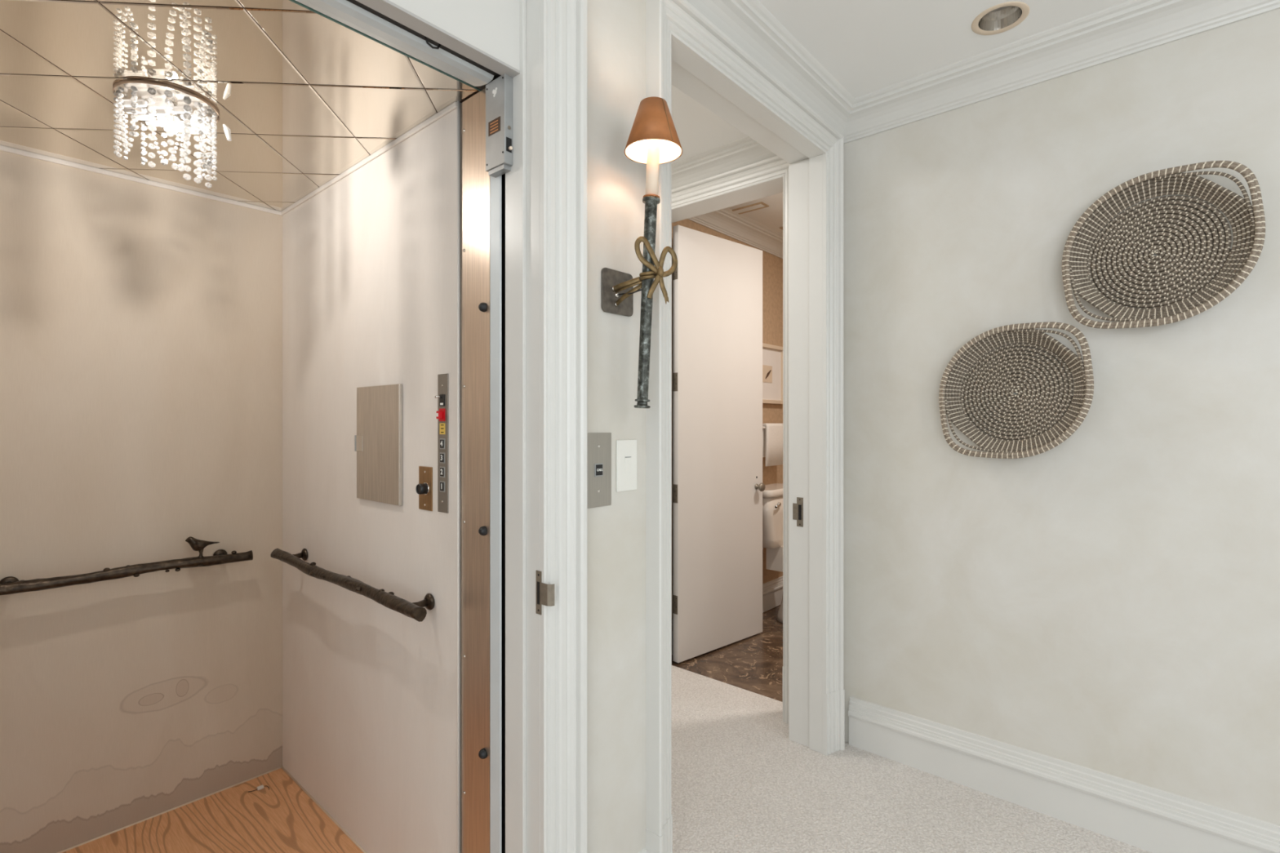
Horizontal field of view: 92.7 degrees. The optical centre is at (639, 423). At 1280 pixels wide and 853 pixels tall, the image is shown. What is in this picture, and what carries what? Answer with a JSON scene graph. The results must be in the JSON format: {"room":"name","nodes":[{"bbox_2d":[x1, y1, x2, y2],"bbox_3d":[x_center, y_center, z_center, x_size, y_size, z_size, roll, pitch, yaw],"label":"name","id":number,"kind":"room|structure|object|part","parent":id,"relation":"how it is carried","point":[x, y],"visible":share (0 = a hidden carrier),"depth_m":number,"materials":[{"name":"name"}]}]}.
{"room":"home hallway","nodes":[
{"label":"home hallway","id":0,"kind":"room"},
{"bbox_2d":[0,150,282,852],"bbox_3d":[-1.720,0.263,2.012,0.030,2.205,1.039,0,0,41],"label":"wall","id":1,"kind":"structure","parent":0,"point":[141,324],"depth_m":2.03,"materials":[{"name":"beige paint"}]},
{"bbox_2d":[0,549,253,595],"bbox_3d":[-1.690,0.479,1.955,0.090,0.047,0.767,0,0,41],"label":"handrail","id":2,"kind":"object","parent":1,"relation":"attached to","point":[10,584],"visible":1,"depth_m":1.94,"materials":[{"name":"brown wood"}]},
{"bbox_2d":[185,536,219,559],"bbox_3d":[-1.516,0.429,2.115,0.038,0.080,0.101,0,0,41],"label":"bird figurine","id":3,"kind":"object","parent":2,"relation":"on","point":[196,544],"visible":1,"depth_m":2.10,"materials":[{"name":"brown metal"}]},
{"bbox_3d":[-1.520,0.452,2.110,0.028,0.034,0.030,0,0,41],"label":"leg","id":4,"kind":"part","parent":3,"relation":"part of","materials":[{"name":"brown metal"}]},
{"bbox_2d":[0,101,457,215],"bbox_3d":[-1.246,-0.812,1.596,1.230,0.016,0.979,0,0,41],"label":"trim","id":5,"kind":"structure","parent":1,"relation":"attached to","point":[451,107],"depth_m":1.96,"materials":[{"name":"champagne metal"}]},
{"bbox_2d":[0,0,476,211],"bbox_3d":[-1.212,-0.819,1.566,1.321,0.001,0.978,0,0,41],"label":"ceiling","id":6,"kind":"structure","parent":0,"point":[207,44],"depth_m":1.48,"materials":[{"name":"brown metal"}]},
{"bbox_2d":[112,79,231,187],"bbox_3d":[-1.200,-0.709,1.564,0.232,0.220,0.231,0,0,41],"label":"crystal chandelier","id":7,"kind":"object","parent":6,"relation":"hanging from","point":[173,108],"visible":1,"depth_m":1.52,"materials":[{"name":"clear glass"}]},
{"bbox_3d":[-1.238,-0.784,1.494,0.058,0.015,0.017,0,0,0],"label":"crystal rod","id":8,"kind":"part","parent":7,"relation":"part of","materials":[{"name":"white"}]},
{"bbox_3d":[-1.263,-0.784,1.527,0.051,0.015,0.017,0,0,0],"label":"crystal rod","id":9,"kind":"part","parent":7,"relation":"part of","materials":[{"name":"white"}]},
{"bbox_3d":[-1.267,-0.784,1.560,0.055,0.015,0.017,0,0,0],"label":"crystal rod","id":10,"kind":"part","parent":7,"relation":"part of","materials":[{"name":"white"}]},
{"bbox_3d":[-1.263,-0.784,1.593,0.051,0.015,0.017,0,0,0],"label":"crystal rod","id":11,"kind":"part","parent":7,"relation":"part of","materials":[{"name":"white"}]},
{"bbox_3d":[-1.206,-0.780,1.527,0.051,0.015,0.017,0,0,0],"label":"crystal rod","id":12,"kind":"part","parent":7,"relation":"part of","materials":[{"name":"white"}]},
{"bbox_3d":[-1.173,-0.780,1.494,0.058,0.015,0.017,0,0,0],"label":"crystal rod","id":13,"kind":"part","parent":7,"relation":"part of","materials":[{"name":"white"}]},
{"bbox_3d":[-1.206,-0.817,1.560,0.208,0.003,0.208,0,0,41],"label":"plate","id":14,"kind":"part","parent":7,"relation":"part of","materials":[{"name":"silver metal"}]},
{"bbox_3d":[-1.206,-0.780,1.560,0.055,0.015,0.017,0,0,0],"label":"crystal rod","id":15,"kind":"part","parent":7,"relation":"part of","materials":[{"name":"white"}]},
{"bbox_3d":[-1.195,-0.752,1.557,0.025,0.025,0.024,0,0,41],"label":"bulb","id":16,"kind":"part","parent":7,"relation":"part of","materials":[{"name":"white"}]},
{"bbox_2d":[167,103,177,124],"bbox_3d":[-1.195,-0.789,1.557,0.024,0.045,0.024,0,0,41],"label":"bulb","id":17,"kind":"object","parent":7,"relation":"attached to","point":[175,121],"depth_m":1.55,"materials":[{"name":"white glass"}]},
{"bbox_3d":[-1.238,-0.784,1.626,0.058,0.015,0.017,0,0,0],"label":"crystal rod","id":18,"kind":"part","parent":7,"relation":"part of","materials":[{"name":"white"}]},
{"bbox_3d":[-1.206,-0.780,1.593,0.051,0.015,0.017,0,0,0],"label":"crystal rod","id":19,"kind":"part","parent":7,"relation":"part of","materials":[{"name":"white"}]},
{"bbox_3d":[-1.148,-0.784,1.527,0.051,0.015,0.017,0,0,0],"label":"crystal rod","id":20,"kind":"part","parent":7,"relation":"part of","materials":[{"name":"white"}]},
{"bbox_3d":[-1.144,-0.784,1.560,0.055,0.015,0.017,0,0,0],"label":"crystal rod","id":21,"kind":"part","parent":7,"relation":"part of","materials":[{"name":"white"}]},
{"bbox_3d":[-1.148,-0.784,1.593,0.051,0.015,0.017,0,0,0],"label":"crystal rod","id":22,"kind":"part","parent":7,"relation":"part of","materials":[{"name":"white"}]},
{"bbox_3d":[-1.173,-0.780,1.626,0.058,0.015,0.017,0,0,0],"label":"crystal rod","id":23,"kind":"part","parent":7,"relation":"part of","materials":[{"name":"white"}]},
{"bbox_2d":[0,0,479,209],"bbox_3d":[-1.185,-0.836,1.542,1.395,0.029,1.039,0,0,41],"label":"grid","id":24,"kind":"object","parent":6,"relation":"attached to","point":[477,91],"visible":0.12,"depth_m":1.48,"materials":[{"name":"metal"}]},
{"bbox_2d":[282,102,460,852],"bbox_3d":[-0.918,0.258,1.968,1.233,2.155,0.048,0,0,41],"label":"wall","id":25,"kind":"structure","parent":0,"point":[370,260],"depth_m":1.85,"materials":[{"name":"beige paint"}]},
{"bbox_2d":[270,548,434,622],"bbox_3d":[-0.918,0.477,1.889,1.013,0.049,0.095,0,0,41],"label":"handrail","id":26,"kind":"object","parent":25,"relation":"attached to","point":[415,611],"visible":1,"depth_m":1.73,"materials":[{"name":"brown wood"}]},
{"bbox_2d":[415,466,432,511],"bbox_3d":[-0.590,0.177,1.648,0.068,0.118,0.026,0,0,41],"label":"switch plate","id":27,"kind":"object","parent":25,"relation":"attached to","point":[424,487],"visible":1,"depth_m":1.65,"materials":[{"name":"brown metal"}]},
{"bbox_3d":[-0.587,0.177,1.642,0.029,0.029,0.020,0,0,41],"label":"knob","id":28,"kind":"part","parent":27,"relation":"part of","materials":[{"name":"black plastic"}]},
{"bbox_2d":[434,373,448,513],"bbox_3d":[-0.523,0.052,1.591,0.048,0.363,0.023,0,0,41],"label":"panel","id":29,"kind":"object","parent":25,"relation":"attached to","point":[442,414],"visible":1,"depth_m":1.59,"materials":[{"name":"metal"}]},
{"bbox_2d":[435,410,442,418],"bbox_3d":[-0.523,-0.021,1.591,0.014,0.021,0.012,0,0,41],"label":"switch","id":30,"kind":"object","parent":29,"relation":"attached to","point":[438,413],"depth_m":1.59,"materials":[{"name":"red plastic"}]},
{"bbox_3d":[-0.518,-0.060,1.597,0.022,0.030,0.002,0,0,41],"label":"toggle plate","id":31,"kind":"part","parent":29,"relation":"part of","materials":[{"name":"black plastic"}]},
{"bbox_3d":[-0.518,-0.021,1.597,0.026,0.033,0.002,0,0,41],"label":"stop plate","id":32,"kind":"part","parent":29,"relation":"part of","materials":[{"name":"red plastic"}]},
{"bbox_3d":[-0.517,0.091,1.597,0.024,0.028,0.001,0,0,41],"label":"button frame","id":33,"kind":"part","parent":29,"relation":"part of","materials":[{"name":"metal"}]},
{"bbox_2d":[457,100,459,852],"bbox_3d":[-0.463,0.258,1.552,0.007,2.155,0.007,0,0,41],"label":"trim","id":34,"kind":"structure","parent":25,"relation":"attached to","point":[458,102],"depth_m":1.55,"materials":[{"name":"grey metal"}]},
{"bbox_2d":[460,88,489,852],"bbox_3d":[-0.408,0.260,1.515,0.128,2.150,0.034,0,0,41],"label":"elevator door","id":35,"kind":"structure","parent":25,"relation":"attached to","point":[474,179],"depth_m":1.52,"materials":[{"name":"silver metal"}]},
{"bbox_2d":[489,174,502,852],"bbox_3d":[-0.345,0.265,1.461,0.038,2.140,0.007,0,0,41],"label":"trim","id":36,"kind":"structure","parent":25,"relation":"attached to","point":[495,183],"depth_m":1.46,"materials":[{"name":"silver metal"}]},
{"bbox_2d":[485,73,512,177],"bbox_3d":[-0.325,-0.694,1.430,0.082,0.214,0.035,0,0,41],"label":"box","id":37,"kind":"object","parent":25,"relation":"attached to","point":[499,92],"visible":1,"depth_m":1.41,"materials":[{"name":"metal"}]},
{"bbox_3d":[-0.339,-0.692,1.421,0.046,0.033,0.001,0,0,41],"label":"label plate","id":38,"kind":"part","parent":37,"relation":"part of","materials":[{"name":"brown metal"}]},
{"bbox_2d":[502,173,505,852],"bbox_3d":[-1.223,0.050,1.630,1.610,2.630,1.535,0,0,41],"label":"trim","id":39,"kind":"structure","parent":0,"point":[503,175],"depth_m":1.51,"materials":[{"name":"metal"}]},
{"bbox_2d":[57,766,366,852],"bbox_3d":[-1.249,1.334,1.598,1.226,0.007,0.979,0,0,41],"label":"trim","id":40,"kind":"structure","parent":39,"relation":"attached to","point":[353,841],"depth_m":2.08,"materials":[{"name":"brown wood"}]},
{"bbox_2d":[289,0,481,91],"bbox_3d":[-0.711,-0.818,1.135,0.004,0.006,0.993,0,0,41],"label":"trim","id":41,"kind":"structure","parent":39,"relation":"attached to","point":[293,1],"depth_m":1.31,"materials":[{"name":"grey metal"}]},
{"bbox_2d":[62,604,1151,852],"bbox_3d":[1.126,1.350,0.941,5.950,0.030,6.500,0,0,41],"label":"floor","id":42,"kind":"structure","parent":0,"point":[740,784],"depth_m":2.13,"materials":[{"name":"carpet"}]},
{"bbox_2d":[249,785,269,791],"bbox_3d":[-1.386,1.331,2.224,0.068,0.009,0.024,0,0,-14],"label":"scrap","id":43,"kind":"object","parent":42,"relation":"on","point":[260,787],"visible":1,"depth_m":2.22,"materials":[{"name":"white paper"}]},
{"bbox_2d":[762,483,782,622],"bbox_3d":[1.126,0.888,4.029,0.766,0.900,0.494,0,0,41],"label":"toilet","id":44,"kind":"object","parent":42,"relation":"on","point":[772,495],"visible":0.28,"depth_m":4.06,"materials":[{"name":"ceramic"}]},
{"bbox_3d":[0.923,0.463,4.207,0.224,0.049,0.494,0,0,41],"label":"tank lid","id":45,"kind":"part","parent":44,"relation":"part of","materials":[{"name":"ceramic"}]},
{"bbox_3d":[0.922,0.662,4.208,0.200,0.345,0.464,0,0,41],"label":"tank","id":46,"kind":"part","parent":44,"relation":"part of","materials":[{"name":"ceramic"}]},
{"bbox_3d":[0.912,0.542,4.026,0.021,0.031,0.087,0,0,32],"label":"flush lever","id":47,"kind":"part","parent":44,"relation":"part of","materials":[{"name":"silver metal"}]},
{"bbox_2d":[587,0,808,852],"bbox_3d":[-0.635,0.000,1.017,0.156,2.670,4.290,0,0,41],"label":"wall","id":48,"kind":"structure","parent":0,"point":[616,28],"depth_m":1.55,"materials":[{"name":"paint"}]},
{"bbox_2d":[295,0,493,86],"bbox_3d":[-0.689,-0.832,1.090,0.092,0.066,0.955,0,0,41],"label":"trim","id":49,"kind":"structure","parent":48,"relation":"attached to","point":[344,11],"depth_m":1.27,"materials":[{"name":"silver metal"}]},
{"bbox_2d":[346,0,501,89],"bbox_3d":[-0.632,-0.813,1.118,0.125,0.010,0.925,0,0,41],"label":"trim","id":50,"kind":"structure","parent":48,"relation":"attached to","point":[496,75],"depth_m":1.28,"materials":[{"name":"metal"}]},
{"bbox_2d":[424,36,440,48],"bbox_3d":[-0.438,-0.804,1.290,0.004,0.023,0.044,0,0,41],"label":"hook","id":51,"kind":"object","parent":48,"relation":"attached to","point":[425,37],"visible":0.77,"depth_m":1.29,"materials":[{"name":"metal"}]},
{"bbox_2d":[355,0,519,77],"bbox_3d":[-0.589,-0.804,1.068,0.039,0.006,0.908,0,0,41],"label":"trim","id":52,"kind":"structure","parent":48,"relation":"attached to","point":[388,8],"depth_m":1.26,"materials":[{"name":"grey paint"}]},
{"bbox_2d":[389,0,519,70],"bbox_3d":[-0.583,-0.946,1.063,0.020,0.278,0.908,0,0,41],"label":"trim","id":53,"kind":"structure","parent":48,"relation":"attached to","point":[491,26],"depth_m":1.32,"materials":[{"name":"white paint"}]},
{"bbox_2d":[505,0,539,852],"bbox_3d":[-0.574,0.120,1.055,0.115,2.430,0.948,0,0,41],"label":"trim","id":54,"kind":"structure","parent":48,"relation":"attached to","point":[522,181],"depth_m":1.39,"materials":[{"name":"white paint"}]},
{"bbox_2d":[535,570,554,614],"bbox_3d":[-0.214,0.380,1.356,0.051,0.097,0.012,0,0,29],"label":"strike plate","id":55,"kind":"object","parent":48,"relation":"attached to","point":[544,593],"visible":1,"depth_m":1.36,"materials":[{"name":"silver metal"}]},
{"bbox_3d":[-0.227,0.380,1.367,0.018,0.097,0.002,0,0,41],"label":"plate","id":56,"kind":"part","parent":55,"relation":"part of","materials":[{"name":"silver metal"}]},
{"bbox_2d":[539,0,587,852],"bbox_3d":[-0.511,0.073,1.000,0.052,2.523,1.138,0,0,41],"label":"trim","id":57,"kind":"structure","parent":48,"relation":"attached to","point":[563,24],"depth_m":1.38,"materials":[{"name":"white paint"}]},
{"bbox_2d":[587,432,611,508],"bbox_3d":[-0.101,0.115,1.500,0.007,0.182,0.090,0,0,41],"label":"plate","id":58,"kind":"object","parent":48,"relation":"attached to","point":[599,444],"visible":0.97,"depth_m":1.50,"materials":[{"name":"metal"}]},
{"bbox_3d":[-0.101,0.115,1.500,0.002,0.032,0.028,0,0,41],"label":"button frame","id":59,"kind":"part","parent":58,"relation":"part of","materials":[{"name":"metal"}]},
{"bbox_2d":[616,439,636,492],"bbox_3d":[-0.034,0.109,1.576,0.008,0.132,0.076,0,0,41],"label":"light switch","id":60,"kind":"object","parent":48,"relation":"attached to","point":[626,450],"visible":1,"depth_m":1.57,"materials":[{"name":"white plastic"}]},
{"bbox_2d":[600,96,682,408],"bbox_3d":[0.013,-0.404,1.491,0.191,0.736,0.141,0,0,41],"label":"wall sconce","id":61,"kind":"object","parent":48,"relation":"attached to","point":[653,140],"visible":1,"depth_m":1.48,"materials":[{"name":"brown metal"}]},
{"bbox_3d":[-0.057,-0.332,1.551,0.006,0.110,0.113,0,0,41],"label":"plate","id":62,"kind":"part","parent":61,"relation":"part of","materials":[{"name":"grey metal"}]},
{"bbox_3d":[-0.028,-0.328,1.516,0.095,0.068,0.015,0,0,31],"label":"arm","id":63,"kind":"part","parent":61,"relation":"part of"},
{"bbox_3d":[0.017,-0.291,1.488,0.071,0.510,0.043,0,0,41],"label":"rod","id":64,"kind":"part","parent":61,"relation":"part of","materials":[{"name":"metal"}]},
{"bbox_2d":[645,138,660,195],"bbox_3d":[0.031,-0.621,1.476,0.039,0.150,0.030,0,0,41],"label":"candle","id":65,"kind":"object","parent":61,"relation":"on","point":[653,144],"depth_m":1.46,"materials":[{"name":"white wax"}]},
{"bbox_3d":[0.033,-0.714,1.474,0.141,0.117,0.141,0,0,41],"label":"lamp shade","id":66,"kind":"part","parent":61,"relation":"part of","materials":[{"name":"brown fabric"}]},
{"bbox_2d":[639,847,647,852],"bbox_3d":[-0.979,1.237,0.488,0.025,0.196,3.040,0,0,41],"label":"baseboard","id":67,"kind":"structure","parent":48,"relation":"attached to","point":[645,850],"depth_m":1.63,"materials":[{"name":"white paint"}]},
{"bbox_2d":[645,0,844,852],"bbox_3d":[0.427,0.079,2.067,0.052,2.512,1.189,0,0,41],"label":"trim","id":68,"kind":"structure","parent":48,"relation":"attached to","point":[666,20],"depth_m":1.71,"materials":[{"name":"white paint"}]},
{"bbox_2d":[671,39,822,754],"bbox_3d":[0.349,0.115,2.136,0.156,2.440,1.040,0,0,41],"label":"trim","id":69,"kind":"structure","parent":48,"relation":"attached to","point":[690,75],"depth_m":2.50,"materials":[{"name":"white paint"}]},
{"bbox_2d":[792,497,803,527],"bbox_3d":[0.658,0.369,2.542,0.046,0.121,0.002,0,0,41],"label":"strike plate","id":70,"kind":"object","parent":48,"relation":"attached to","point":[797,508],"visible":1,"depth_m":2.54,"materials":[{"name":"silver metal"}]},
{"bbox_3d":[0.665,0.369,2.536,0.028,0.121,0.002,0,0,41],"label":"plate","id":71,"kind":"part","parent":70,"relation":"part of","materials":[{"name":"silver metal"}]},
{"bbox_2d":[671,84,747,163],"bbox_3d":[-0.240,-1.310,2.700,1.474,0.050,1.240,0,0,41],"label":"ceiling","id":72,"kind":"structure","parent":0,"point":[699,130],"depth_m":2.65,"materials":[{"name":"paint"}]},
{"bbox_2d":[671,218,782,618],"bbox_3d":[0.769,-0.023,4.246,0.050,2.724,2.105,0,0,41],"label":"wall","id":73,"kind":"structure","parent":0,"point":[772,265],"depth_m":4.38,"materials":[{"name":"beige paint"}]},
{"bbox_2d":[762,342,782,404],"bbox_3d":[0.903,-0.350,4.334,0.034,0.420,0.465,0,0,41],"label":"framed picture","id":74,"kind":"object","parent":73,"relation":"attached to","point":[772,355],"visible":0.43,"depth_m":4.39},
{"bbox_2d":[762,364,772,382],"bbox_3d":[0.906,-0.350,4.339,0.003,0.120,0.135,0,0,41],"label":"artwork","id":75,"kind":"object","parent":74,"relation":"attached to","point":[766,369],"depth_m":4.33},
{"bbox_3d":[0.949,0.030,4.344,0.089,0.050,0.660,0,0,41],"label":"towel rail","id":76,"kind":"object","parent":73,"relation":"attached to","visible":0},
{"bbox_2d":[762,423,782,466],"bbox_3d":[0.935,0.148,4.277,0.046,0.294,0.260,0,0,41],"label":"towel","id":77,"kind":"object","parent":76,"relation":"hanging from","point":[772,435],"visible":0.9,"depth_m":4.23,"materials":[{"name":"white fabric"}]},
{"bbox_2d":[728,192,782,233],"bbox_3d":[1.560,-1.360,3.518,2.100,0.050,2.055,0,0,41],"label":"ceiling","id":78,"kind":"structure","parent":0,"point":[771,216],"depth_m":3.87,"materials":[{"name":"paint"}]},
{"bbox_2d":[732,201,768,214],"bbox_3d":[0.669,-1.332,3.792,0.250,0.006,0.090,0,0,41],"label":"ceiling vent","id":79,"kind":"object","parent":78,"relation":"in","point":[760,205],"visible":0.93,"depth_m":3.77,"materials":[{"name":"metal"}]},
{"bbox_2d":[733,204,764,213],"bbox_3d":[0.669,-1.333,3.792,0.222,0.003,0.062,0,0,41],"label":"grille","id":80,"kind":"object","parent":79,"relation":"attached to","point":[751,207],"depth_m":3.78,"materials":[{"name":"metal"}]},
{"bbox_2d":[758,0,1128,97],"bbox_3d":[1.028,-1.310,-0.444,4.270,0.050,4.290,0,0,41],"label":"ceiling","id":81,"kind":"structure","parent":0,"point":[868,46],"depth_m":1.99,"materials":[{"name":"paint"}]},
{"bbox_2d":[971,1,1029,35],"bbox_3d":[1.143,-1.322,1.938,0.160,0.082,0.160,0,0,41],"label":"recessed light","id":82,"kind":"object","parent":81,"relation":"in","point":[1002,17],"visible":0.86,"depth_m":1.97,"materials":[{"name":"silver metal"}]},
{"bbox_2d":[843,8,1279,826],"bbox_3d":[1.864,-0.025,1.780,5.950,2.720,0.155,0,0,41],"label":"wall","id":83,"kind":"structure","parent":0,"point":[1105,599],"depth_m":2.04,"materials":[{"name":"paint"}]},
{"bbox_2d":[671,225,764,662],"bbox_3d":[0.491,0.115,3.618,0.773,2.424,0.099,0,0,-41],"label":"door","id":84,"kind":"structure","parent":83,"relation":"in","point":[717,486],"depth_m":3.57,"materials":[{"name":"paint"}]},
{"bbox_3d":[0.750,0.399,3.811,0.054,0.054,0.056,0,0,-42],"label":"knob","id":85,"kind":"part","parent":84,"relation":"part of","materials":[{"name":"silver metal"}]},
{"bbox_2d":[671,136,776,189],"bbox_3d":[-0.240,-1.229,2.700,1.474,0.112,1.240,0,0,41],"label":"trim","id":86,"kind":"structure","parent":83,"relation":"attached to","point":[745,151],"depth_m":2.89,"materials":[{"name":"white paint"}]},
{"bbox_2d":[671,177,782,222],"bbox_3d":[0.413,0.107,3.055,0.798,2.455,0.155,0,0,41],"label":"trim","id":87,"kind":"structure","parent":83,"relation":"attached to","point":[775,187],"depth_m":3.03,"materials":[{"name":"white paint"}]},
{"bbox_2d":[671,576,782,654],"bbox_3d":[1.560,1.237,3.518,2.100,0.196,2.055,0,0,41],"label":"baseboard","id":88,"kind":"structure","parent":83,"relation":"attached to","point":[772,590],"depth_m":4.39,"materials":[{"name":"white paint"}]},
{"bbox_2d":[671,155,790,724],"bbox_3d":[0.344,0.071,2.977,0.948,2.528,0.052,0,0,41],"label":"trim","id":89,"kind":"structure","parent":83,"relation":"attached to","point":[773,168],"depth_m":2.73,"materials":[{"name":"white paint"}]},
{"bbox_2d":[687,207,782,258],"bbox_3d":[1.560,-1.279,3.518,2.100,0.112,2.055,0,0,41],"label":"trim","id":90,"kind":"structure","parent":83,"relation":"attached to","point":[741,228],"depth_m":4.02,"materials":[{"name":"white paint"}]},
{"bbox_2d":[686,0,1279,143],"bbox_3d":[1.028,-1.229,-0.444,4.270,0.112,4.290,0,0,41],"label":"trim","id":91,"kind":"structure","parent":83,"relation":"attached to","point":[1130,27],"depth_m":2.04,"materials":[{"name":"white paint"}]},
{"bbox_2d":[938,321,1093,458],"bbox_3d":[1.293,-0.108,2.115,0.459,0.461,0.088,0,0,41],"label":"woven basket","id":92,"kind":"object","parent":83,"relation":"attached to","point":[1051,420],"visible":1,"depth_m":2.12,"materials":[{"name":"beige wicker"}]},
{"bbox_3d":[1.193,0.006,2.164,0.213,0.200,0.009,0,0,41],"label":"handle","id":93,"kind":"part","parent":92,"relation":"part of","materials":[{"name":"beige wicker"}]},
{"bbox_3d":[1.354,-0.222,2.023,0.213,0.200,0.009,0,0,41],"label":"handle","id":94,"kind":"part","parent":92,"relation":"part of","materials":[{"name":"beige wicker"}]},
{"bbox_2d":[848,696,1279,852],"bbox_3d":[2.454,1.237,1.142,4.220,0.196,0.025,0,0,41],"label":"baseboard","id":95,"kind":"structure","parent":83,"relation":"attached to","point":[1144,817],"depth_m":2.05,"materials":[{"name":"white paint"}]},
{"bbox_2d":[1062,160,1265,328],"bbox_3d":[1.577,-0.527,1.866,0.467,0.469,0.088,0,0,41],"label":"woven basket","id":96,"kind":"object","parent":83,"relation":"hanging from","point":[1200,278],"visible":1,"depth_m":1.87,"materials":[{"name":"beige wicker"}]},
{"bbox_3d":[1.476,-0.411,1.916,0.217,0.203,0.009,0,0,41],"label":"handle","id":97,"kind":"part","parent":96,"relation":"part of","materials":[{"name":"beige wicker"}]},
{"bbox_3d":[1.639,-0.643,1.772,0.217,0.203,0.009,0,0,41],"label":"handle","id":98,"kind":"part","parent":96,"relation":"part of","materials":[{"name":"beige wicker"}]}
]}

